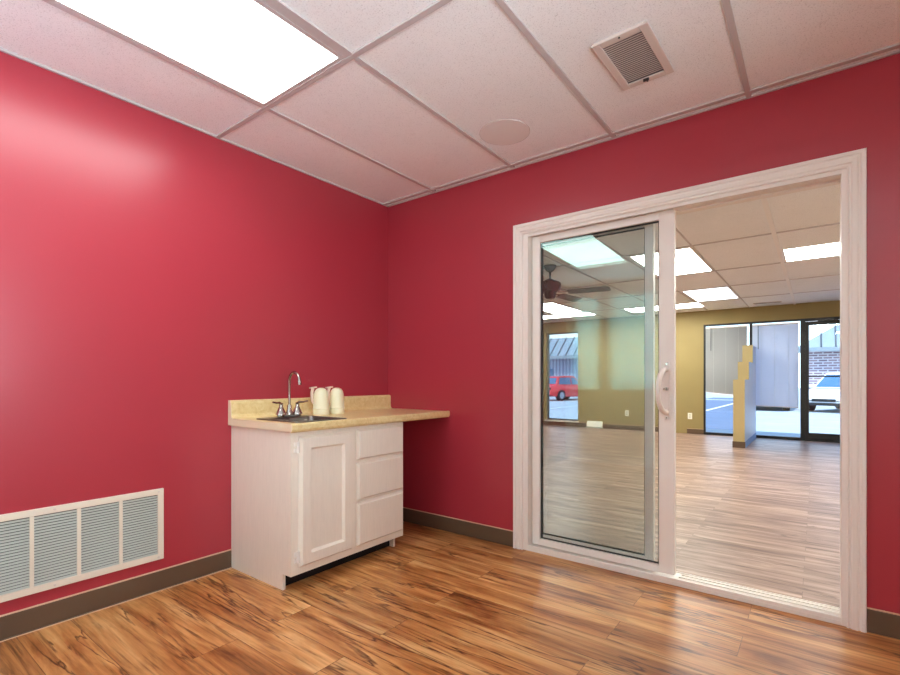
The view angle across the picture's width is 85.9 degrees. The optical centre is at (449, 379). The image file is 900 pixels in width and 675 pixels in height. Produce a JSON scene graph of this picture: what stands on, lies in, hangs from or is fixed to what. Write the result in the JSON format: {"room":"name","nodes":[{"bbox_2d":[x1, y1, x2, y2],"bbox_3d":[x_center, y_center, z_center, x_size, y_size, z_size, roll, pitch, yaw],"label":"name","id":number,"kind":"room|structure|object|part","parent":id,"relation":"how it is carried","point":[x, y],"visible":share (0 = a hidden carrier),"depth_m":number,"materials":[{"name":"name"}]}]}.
{"room":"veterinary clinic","nodes":[
{"label":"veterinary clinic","id":0,"kind":"room"},
{"bbox_2d":[0,51,387,614],"bbox_3d":[-1.625,-0.167,2.405,0.120,2.490,3.600,0,0,37],"label":"wall","id":1,"kind":"structure","parent":0,"point":[157,272],"depth_m":2.45,"materials":[{"name":"red paint"}]},
{"bbox_2d":[0,488,163,602],"bbox_3d":[-1.838,0.737,2.013,0.014,0.362,1.197,0,0,37],"label":"air vent","id":2,"kind":"object","parent":1,"relation":"in","point":[46,548],"visible":1,"depth_m":2.20,"materials":[{"name":"white metal"}]},
{"bbox_2d":[0,549,231,641],"bbox_3d":[-1.571,1.026,2.364,0.016,0.105,3.600,0,0,37],"label":"baseboard","id":3,"kind":"structure","parent":1,"relation":"attached to","point":[12,624],"depth_m":2.29,"materials":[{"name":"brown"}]},
{"bbox_2d":[230,395,391,418],"bbox_3d":[-0.859,0.168,3.271,0.049,0.104,1.293,0,0,37],"label":"backsplash","id":4,"kind":"structure","parent":1,"relation":"attached to","point":[251,408],"depth_m":3.07,"materials":[{"name":"laminate"}]},
{"bbox_2d":[0,47,899,206],"bbox_3d":[-0.136,-1.365,1.274,3.620,0.010,3.600,0,0,37],"label":"trim","id":5,"kind":"structure","parent":1,"relation":"attached to","point":[1,49],"depth_m":2.49,"materials":[{"name":"silver metal"}]},
{"bbox_2d":[42,0,899,204],"bbox_3d":[-0.136,-1.367,1.274,3.620,0.013,3.600,0,0,37],"label":"grid","id":6,"kind":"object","parent":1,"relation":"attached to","point":[726,4],"depth_m":2.17,"materials":[{"name":"silver metal"}]},
{"bbox_2d":[0,0,899,204],"bbox_3d":[-0.136,-1.378,1.274,3.620,0.017,3.600,0,0,37],"label":"ceiling","id":7,"kind":"structure","parent":0,"point":[468,61],"depth_m":2.14,"materials":[{"name":"tile"}]},
{"bbox_2d":[51,0,347,105],"bbox_3d":[-1.063,-1.417,1.710,0.629,0.109,1.294,0,0,37],"label":"ceiling light","id":8,"kind":"object","parent":7,"relation":"attached to","point":[254,49],"visible":0.87,"depth_m":1.93,"materials":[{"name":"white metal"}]},
{"bbox_2d":[479,119,529,144],"bbox_3d":[0.303,-1.368,2.674,0.279,0.004,0.279,0,0,37],"label":"ceiling speaker","id":9,"kind":"object","parent":7,"relation":"attached to","point":[502,131],"visible":1,"depth_m":2.67,"materials":[{"name":"white plastic"}]},
{"bbox_2d":[591,20,673,90],"bbox_3d":[0.781,-1.357,2.046,0.224,0.026,0.380,0,0,39],"label":"ceiling vent","id":10,"kind":"object","parent":7,"relation":"in","point":[634,56],"visible":1,"depth_m":2.03,"materials":[{"name":"white plastic"}]},
{"bbox_2d":[0,425,899,674],"bbox_3d":[1.070,1.118,5.356,9.800,0.080,11.800,0,0,37],"label":"floor","id":11,"kind":"structure","parent":0,"point":[435,601],"depth_m":2.33,"materials":[{"name":"brown wood"}]},
{"bbox_2d":[231,422,402,589],"bbox_3d":[-0.771,0.669,2.929,0.598,0.818,0.828,0,0,37],"label":"base cabinet","id":12,"kind":"object","parent":11,"relation":"on","point":[306,504],"visible":0.92,"depth_m":2.65,"materials":[{"name":"white paint"}]},
{"bbox_3d":[-1.033,0.669,2.619,0.555,0.818,0.016,0,0,37],"label":"panel","id":13,"kind":"part","parent":12,"relation":"part of","materials":[{"name":"white paint"}]},
{"bbox_3d":[-0.660,0.622,2.600,0.023,0.668,0.350,0,0,37],"label":"cabinet door","id":14,"kind":"part","parent":12,"relation":"part of","materials":[{"name":"white paint"}]},
{"bbox_2d":[228,395,449,432],"bbox_3d":[-0.637,0.190,3.100,0.612,0.148,1.296,0,0,37],"label":"countertop","id":15,"kind":"structure","parent":12,"relation":"on","point":[369,409],"depth_m":2.93,"materials":[{"name":"laminate"}]},
{"bbox_2d":[272,371,307,416],"bbox_3d":[-0.931,0.081,2.827,0.153,0.267,0.191,0,0,-1],"label":"faucet","id":16,"kind":"object","parent":15,"relation":"on","point":[297,411],"visible":1,"depth_m":2.82,"materials":[{"name":"silver metal"}]},
{"bbox_3d":[-0.987,0.161,2.779,0.062,0.080,0.094,0,0,37],"label":"lever handle","id":17,"kind":"part","parent":16,"relation":"part of","materials":[{"name":"silver metal"}]},
{"bbox_3d":[-0.943,0.208,2.835,0.052,0.013,0.156,0,0,37],"label":"plate","id":18,"kind":"part","parent":16,"relation":"part of","materials":[{"name":"silver metal"}]},
{"bbox_3d":[-0.909,0.074,2.809,0.131,0.254,0.044,0,0,37],"label":"spout","id":19,"kind":"part","parent":16,"relation":"part of","materials":[{"name":"silver metal"}]},
{"bbox_3d":[-0.900,0.161,2.892,0.062,0.080,0.094,0,0,37],"label":"lever handle","id":20,"kind":"part","parent":16,"relation":"part of","materials":[{"name":"silver metal"}]},
{"bbox_2d":[257,415,346,422],"bbox_3d":[-0.835,0.290,2.723,0.392,0.151,0.338,0,0,37],"label":"bar sink","id":21,"kind":"object","parent":15,"relation":"in","point":[303,418],"visible":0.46,"depth_m":2.79,"materials":[{"name":"grey metal"}]},
{"bbox_2d":[309,386,329,414],"bbox_3d":[-0.829,0.131,3.075,0.108,0.180,0.126,0,0,37],"label":"jug","id":22,"kind":"object","parent":15,"relation":"on","point":[319,397],"visible":0.99,"depth_m":3.04,"materials":[{"name":"beige plastic"}]},
{"bbox_3d":[-0.869,0.102,3.054,0.022,0.104,0.029,0,0,37],"label":"handle","id":23,"kind":"part","parent":22,"relation":"part of","materials":[{"name":"beige plastic"}]},
{"bbox_2d":[325,386,344,413],"bbox_3d":[-0.747,0.131,3.168,0.105,0.180,0.117,0,0,22],"label":"jug","id":24,"kind":"object","parent":15,"relation":"on","point":[336,395],"visible":0.94,"depth_m":3.13,"materials":[{"name":"beige plastic"}]},
{"bbox_3d":[-0.559,0.627,2.768,0.019,0.734,0.828,0,0,37],"label":"frame","id":25,"kind":"part","parent":12,"relation":"part of","materials":[{"name":"white paint"}]},
{"bbox_3d":[-0.416,0.829,2.921,0.023,0.250,0.384,0,0,37],"label":"drawer","id":26,"kind":"part","parent":12,"relation":"part of","materials":[{"name":"white paint"}]},
{"bbox_3d":[-0.416,0.582,2.921,0.023,0.216,0.384,0,0,37],"label":"drawer","id":27,"kind":"part","parent":12,"relation":"part of","materials":[{"name":"white paint"}]},
{"bbox_3d":[-0.416,0.372,2.921,0.023,0.177,0.384,0,0,37],"label":"drawer","id":28,"kind":"part","parent":12,"relation":"part of","materials":[{"name":"white paint"}]},
{"bbox_3d":[-0.542,0.669,3.265,0.555,0.818,0.016,0,0,37],"label":"panel","id":29,"kind":"part","parent":12,"relation":"part of","materials":[{"name":"white paint"}]},
{"bbox_2d":[388,53,899,613],"bbox_3d":[0.959,-0.167,2.715,3.860,2.490,0.020,0,0,37],"label":"wall","id":30,"kind":"structure","parent":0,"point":[450,251],"depth_m":2.93,"materials":[{"name":"red paint"}]},
{"bbox_2d":[403,507,512,546],"bbox_3d":[-0.036,1.026,3.454,1.127,0.105,0.007,0,0,37],"label":"baseboard","id":31,"kind":"structure","parent":30,"relation":"attached to","point":[498,535],"depth_m":3.37,"materials":[{"name":"brown"}]},
{"bbox_2d":[513,148,866,632],"bbox_3d":[1.135,0.043,2.639,1.725,2.070,0.229,0,0,37],"label":"door","id":32,"kind":"structure","parent":30,"relation":"attached to","point":[847,169],"depth_m":2.59,"materials":[{"name":"white wood"}]},
{"bbox_3d":[0.863,0.065,2.941,0.724,1.958,0.040,0,0,37],"label":"fixed panel","id":33,"kind":"part","parent":32,"relation":"part of","materials":[{"name":"clear glass"}]},
{"bbox_3d":[0.873,0.065,2.849,0.844,1.958,0.040,0,0,37],"label":"sliding panel","id":34,"kind":"part","parent":32,"relation":"part of","materials":[{"name":"clear glass"}]},
{"bbox_3d":[1.125,0.058,2.563,0.100,0.257,0.029,0,0,-40],"label":"handle","id":35,"kind":"part","parent":32,"relation":"part of","materials":[{"name":"white plastic"}]},
{"bbox_3d":[1.166,0.058,2.596,0.030,0.320,0.008,0,0,37],"label":"handle plate","id":36,"kind":"part","parent":32,"relation":"part of","materials":[{"name":"white plastic"}]},
{"bbox_2d":[867,607,899,639],"bbox_3d":[2.089,1.026,1.839,0.762,0.105,0.007,0,0,37],"label":"baseboard","id":37,"kind":"structure","parent":30,"relation":"attached to","point":[880,622],"depth_m":2.04,"materials":[{"name":"brown"}]},
{"bbox_2d":[543,184,839,322],"bbox_3d":[2.201,-1.378,6.845,9.800,0.017,7.740,0,0,37],"label":"ceiling","id":38,"kind":"structure","parent":0,"point":[819,206],"depth_m":5.49,"materials":[{"name":"tile"}]},
{"bbox_2d":[543,302,581,313],"bbox_3d":[1.982,-1.417,9.234,0.608,0.109,1.368,0,0,37],"label":"ceiling light","id":39,"kind":"object","parent":38,"relation":"attached to","point":[554,308],"visible":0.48,"depth_m":9.36,"materials":[{"name":"white plastic"}]},
{"bbox_2d":[543,312,596,318],"bbox_3d":[2.389,-1.417,10.282,1.308,0.109,0.528,0,0,37],"label":"ceiling light","id":40,"kind":"object","parent":38,"relation":"attached to","point":[580,313],"visible":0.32,"depth_m":10.23,"materials":[{"name":"white plastic"}]},
{"bbox_2d":[543,264,610,301],"bbox_3d":[1.229,-1.159,5.785,1.328,0.405,1.306,0,0,37],"label":"ceiling fan","id":41,"kind":"object","parent":38,"relation":"hanging from","point":[551,287],"visible":0.85,"depth_m":5.68,"materials":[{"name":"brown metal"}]},
{"bbox_3d":[1.194,-1.082,5.764,0.260,0.250,0.260,0,0,37],"label":"motor","id":42,"kind":"part","parent":41,"relation":"part of","materials":[{"name":"brown metal"}]},
{"bbox_3d":[1.141,-1.037,5.318,0.134,0.036,0.480,0,0,9],"label":"blade","id":43,"kind":"part","parent":41,"relation":"part of","materials":[{"name":"brown wood"}]},
{"bbox_3d":[1.498,-1.037,6.094,0.134,0.036,0.480,0,0,45],"label":"blade","id":44,"kind":"part","parent":41,"relation":"part of","materials":[{"name":"grey"}]},
{"bbox_3d":[1.602,-1.037,5.576,0.480,0.036,0.134,0,0,27],"label":"blade","id":45,"kind":"part","parent":41,"relation":"part of","materials":[{"name":"grey"}]},
{"bbox_2d":[624,307,643,312],"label":"ceiling light","id":46,"kind":"object","parent":38,"relation":"attached to","point":[639,309],"depth_m":9.36,"materials":[{"name":"white plastic"}]},
{"bbox_2d":[629,254,643,266],"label":"ceiling light","id":47,"kind":"object","parent":38,"relation":"attached to","point":[639,259],"depth_m":5.43,"materials":[{"name":"white plastic"}]},
{"bbox_2d":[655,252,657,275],"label":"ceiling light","id":48,"kind":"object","parent":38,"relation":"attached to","point":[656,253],"depth_m":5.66,"materials":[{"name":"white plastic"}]},
{"bbox_2d":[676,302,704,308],"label":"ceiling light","id":49,"kind":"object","parent":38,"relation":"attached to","point":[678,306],"depth_m":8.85,"materials":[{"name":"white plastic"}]},
{"bbox_2d":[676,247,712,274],"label":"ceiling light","id":50,"kind":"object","parent":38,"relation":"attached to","point":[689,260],"depth_m":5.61,"materials":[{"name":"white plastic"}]},
{"bbox_2d":[682,286,738,301],"bbox_3d":[4.190,-1.417,7.739,0.633,0.109,1.218,0,0,37],"label":"ceiling light","id":51,"kind":"object","parent":38,"relation":"attached to","point":[720,293],"visible":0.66,"depth_m":7.71,"materials":[{"name":"white plastic"}]},
{"bbox_2d":[753,301,781,303],"bbox_3d":[5.592,-1.362,8.514,0.420,0.015,0.080,0,0,37],"label":"ceiling vent","id":52,"kind":"object","parent":38,"relation":"in","point":[773,301],"visible":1,"depth_m":8.48,"materials":[{"name":"beige metal"}]},
{"bbox_2d":[782,241,839,261],"bbox_3d":[4.182,-1.417,4.931,1.278,0.109,0.658,0,0,37],"label":"ceiling light","id":53,"kind":"object","parent":38,"relation":"attached to","point":[833,248],"visible":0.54,"depth_m":5.13,"materials":[{"name":"white plastic"}]},
{"bbox_2d":[543,300,839,432],"bbox_3d":[4.591,-0.167,9.990,9.800,2.490,0.160,0,0,37],"label":"wall","id":54,"kind":"structure","parent":0,"point":[610,350],"depth_m":10.36,"materials":[{"name":"paint"}]},
{"bbox_2d":[544,419,578,422],"bbox_3d":[2.640,0.966,11.397,0.850,0.035,0.100,0,0,37],"label":"trim","id":55,"kind":"structure","parent":54,"relation":"attached to","point":[544,419],"depth_m":11.34,"materials":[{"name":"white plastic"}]},
{"bbox_2d":[547,332,577,420],"bbox_3d":[2.686,-0.087,11.450,0.800,2.070,0.040,0,0,37],"label":"window","id":56,"kind":"structure","parent":54,"relation":"in","point":[565,332],"depth_m":11.66,"materials":[{"name":"grey"}]},
{"bbox_2d":[543,420,586,426],"bbox_3d":[1.881,1.026,11.944,3.120,0.105,0.008,0,0,37],"label":"baseboard","id":57,"kind":"structure","parent":54,"relation":"attached to","point":[580,424],"depth_m":11.31,"materials":[{"name":"brown wood"}]},
{"bbox_2d":[586,421,602,428],"bbox_3d":[3.251,1.003,10.863,0.350,0.150,0.072,0,0,37],"label":"air vent","id":58,"kind":"object","parent":54,"relation":"in","point":[590,424],"visible":1,"depth_m":10.85,"materials":[{"name":"beige"}]},
{"bbox_2d":[603,424,657,431],"bbox_3d":[3.879,1.026,10.425,1.160,0.105,0.008,0,0,37],"label":"baseboard","id":59,"kind":"structure","parent":54,"relation":"attached to","point":[607,426],"depth_m":10.48,"materials":[{"name":"brown wood"}]},
{"bbox_2d":[543,223,839,322],"bbox_3d":[2.201,-1.367,6.845,9.800,0.014,7.740,0,0,37],"label":"grid","id":60,"kind":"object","parent":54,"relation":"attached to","point":[677,230],"depth_m":6.26,"materials":[{"name":"silver metal"}]},
{"bbox_2d":[687,428,703,433],"bbox_3d":[4.898,1.026,9.651,0.300,0.105,0.008,0,0,37],"label":"baseboard","id":61,"kind":"structure","parent":54,"relation":"attached to","point":[689,430],"depth_m":9.65,"materials":[{"name":"brown"}]},
{"bbox_2d":[704,322,750,435],"bbox_3d":[5.354,-0.007,9.341,0.800,2.170,0.050,0,0,37],"label":"window","id":62,"kind":"structure","parent":54,"relation":"in","point":[742,323],"depth_m":9.54,"materials":[{"name":"brown metal"}]},
{"bbox_2d":[706,325,746,394],"bbox_3d":[5.303,-0.357,9.287,0.696,1.339,0.055,0,0,37],"label":"window blind","id":63,"kind":"object","parent":62,"relation":"attached to","point":[723,344],"visible":0.8,"depth_m":9.32,"materials":[{"name":"grey fabric"}]},
{"bbox_2d":[751,319,801,439],"bbox_3d":[5.979,-0.007,8.866,0.770,2.170,0.050,0,0,37],"label":"window","id":64,"kind":"structure","parent":54,"relation":"in","point":[790,320],"depth_m":8.64,"materials":[{"name":"brown metal"}]},
{"bbox_2d":[752,322,797,407],"bbox_3d":[5.926,-0.262,8.814,0.700,1.529,0.055,0,0,37],"label":"window blind","id":65,"kind":"object","parent":64,"relation":"attached to","point":[776,345],"visible":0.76,"depth_m":8.81,"materials":[{"name":"white fabric"}]},
{"bbox_3d":[5.935,0.484,8.825,0.700,0.036,0.020,0,0,37],"label":"rail","id":66,"kind":"part","parent":65,"relation":"part of","materials":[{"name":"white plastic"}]},
{"bbox_2d":[761,198,795,303],"bbox_3d":[3.849,-1.364,5.593,0.036,0.010,7.740,0,0,37],"label":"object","id":67,"kind":"structure","parent":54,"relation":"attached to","point":[765,204],"depth_m":4.74,"materials":[{"name":"silver metal"}]},
{"bbox_2d":[802,316,839,442],"bbox_3d":[6.694,-0.007,8.304,1.050,2.170,0.120,0,0,37],"label":"door","id":68,"kind":"structure","parent":54,"relation":"in","point":[806,436],"depth_m":8.59,"materials":[{"name":"brown metal"}]},
{"bbox_2d":[733,345,755,441],"bbox_3d":[5.125,0.228,8.379,0.160,1.700,1.760,0,0,37],"label":"wall partition","id":69,"kind":"structure","parent":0,"point":[744,388],"depth_m":8.05,"materials":[{"name":"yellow paint"}]},
{"bbox_2d":[732,441,744,447],"bbox_3d":[5.122,1.028,8.376,0.176,0.100,1.768,0,0,37],"label":"baseboard","id":70,"kind":"structure","parent":69,"relation":"attached to","point":[735,444],"depth_m":7.67,"materials":[{"name":"brown"}]},
{"bbox_2d":[745,433,755,447],"bbox_3d":[5.177,1.028,8.308,0.008,0.100,1.710,0,0,37],"label":"baseboard","id":71,"kind":"structure","parent":69,"relation":"attached to","point":[753,437],"depth_m":8.21,"materials":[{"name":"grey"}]},
{"label":"outside","id":72,"kind":"structure","parent":0,"visible":0},
{"bbox_2d":[706,397,732,429],"bbox_3d":[12.605,1.251,22.520,4.600,0.015,26.350,0,0,37],"label":"asphalt","id":73,"kind":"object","parent":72,"point":[722,417],"visible":0.29,"depth_m":17.41,"materials":[{"name":"asphalt"}]},
{"bbox_2d":[549,399,732,410],"bbox_3d":[10.044,1.238,22.173,7.663,0.003,21.500,0,0,37],"label":"parking line","id":74,"kind":"object","parent":73,"relation":"on","point":[706,399],"visible":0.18,"depth_m":22.53,"materials":[{"name":"white paint"}]},
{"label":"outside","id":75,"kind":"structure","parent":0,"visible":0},
{"bbox_2d":[549,388,839,433],"bbox_3d":[29.641,1.363,43.454,120.000,0.230,80.400,0,0,37],"label":"ground","id":76,"kind":"structure","parent":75,"point":[824,419],"depth_m":16.52,"materials":[{"name":"grey concrete"}]},
{"bbox_2d":[549,337,577,396],"bbox_3d":[8.830,-0.982,40.032,19.000,4.460,9.030,0,0,37],"label":"building","id":77,"kind":"structure","parent":76,"relation":"on","point":[563,352],"depth_m":35.46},
{"bbox_2d":[549,376,577,400],"bbox_3d":[7.082,0.498,30.208,3.750,1.500,1.930,0,0,-37],"label":"car","id":78,"kind":"object","parent":76,"relation":"on","point":[561,387],"visible":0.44,"depth_m":29.16,"materials":[{"name":"red paint"}]},
{"bbox_2d":[798,324,839,388],"bbox_3d":[28.238,-0.982,25.285,16.250,4.460,9.030,0,0,37],"label":"building","id":79,"kind":"structure","parent":76,"relation":"on","point":[824,349],"depth_m":26.27,"materials":[{"name":"brick"}]},
{"bbox_2d":[809,373,839,410],"bbox_3d":[16.167,0.473,19.525,4.650,1.550,2.130,0,0,-31],"label":"car","id":80,"kind":"object","parent":76,"relation":"on","point":[826,392],"visible":0.27,"depth_m":18.78,"materials":[{"name":"white paint"}]},
{"bbox_2d":[812,399,835,401],"bbox_3d":[14.199,0.774,18.354,0.050,0.108,0.777,0,0,-31],"label":"grille","id":81,"kind":"object","parent":80,"relation":"attached to","point":[813,400],"depth_m":18.32,"materials":[{"name":"black plastic"}]},
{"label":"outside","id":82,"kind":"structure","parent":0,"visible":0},
{"bbox_2d":[706,429,799,436],"bbox_3d":[4.860,1.293,10.840,40.000,0.370,1.520,0,0,37],"label":"sidewalk","id":83,"kind":"structure","parent":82,"point":[707,430],"depth_m":10.01,"materials":[{"name":"grey concrete"}]}
]}

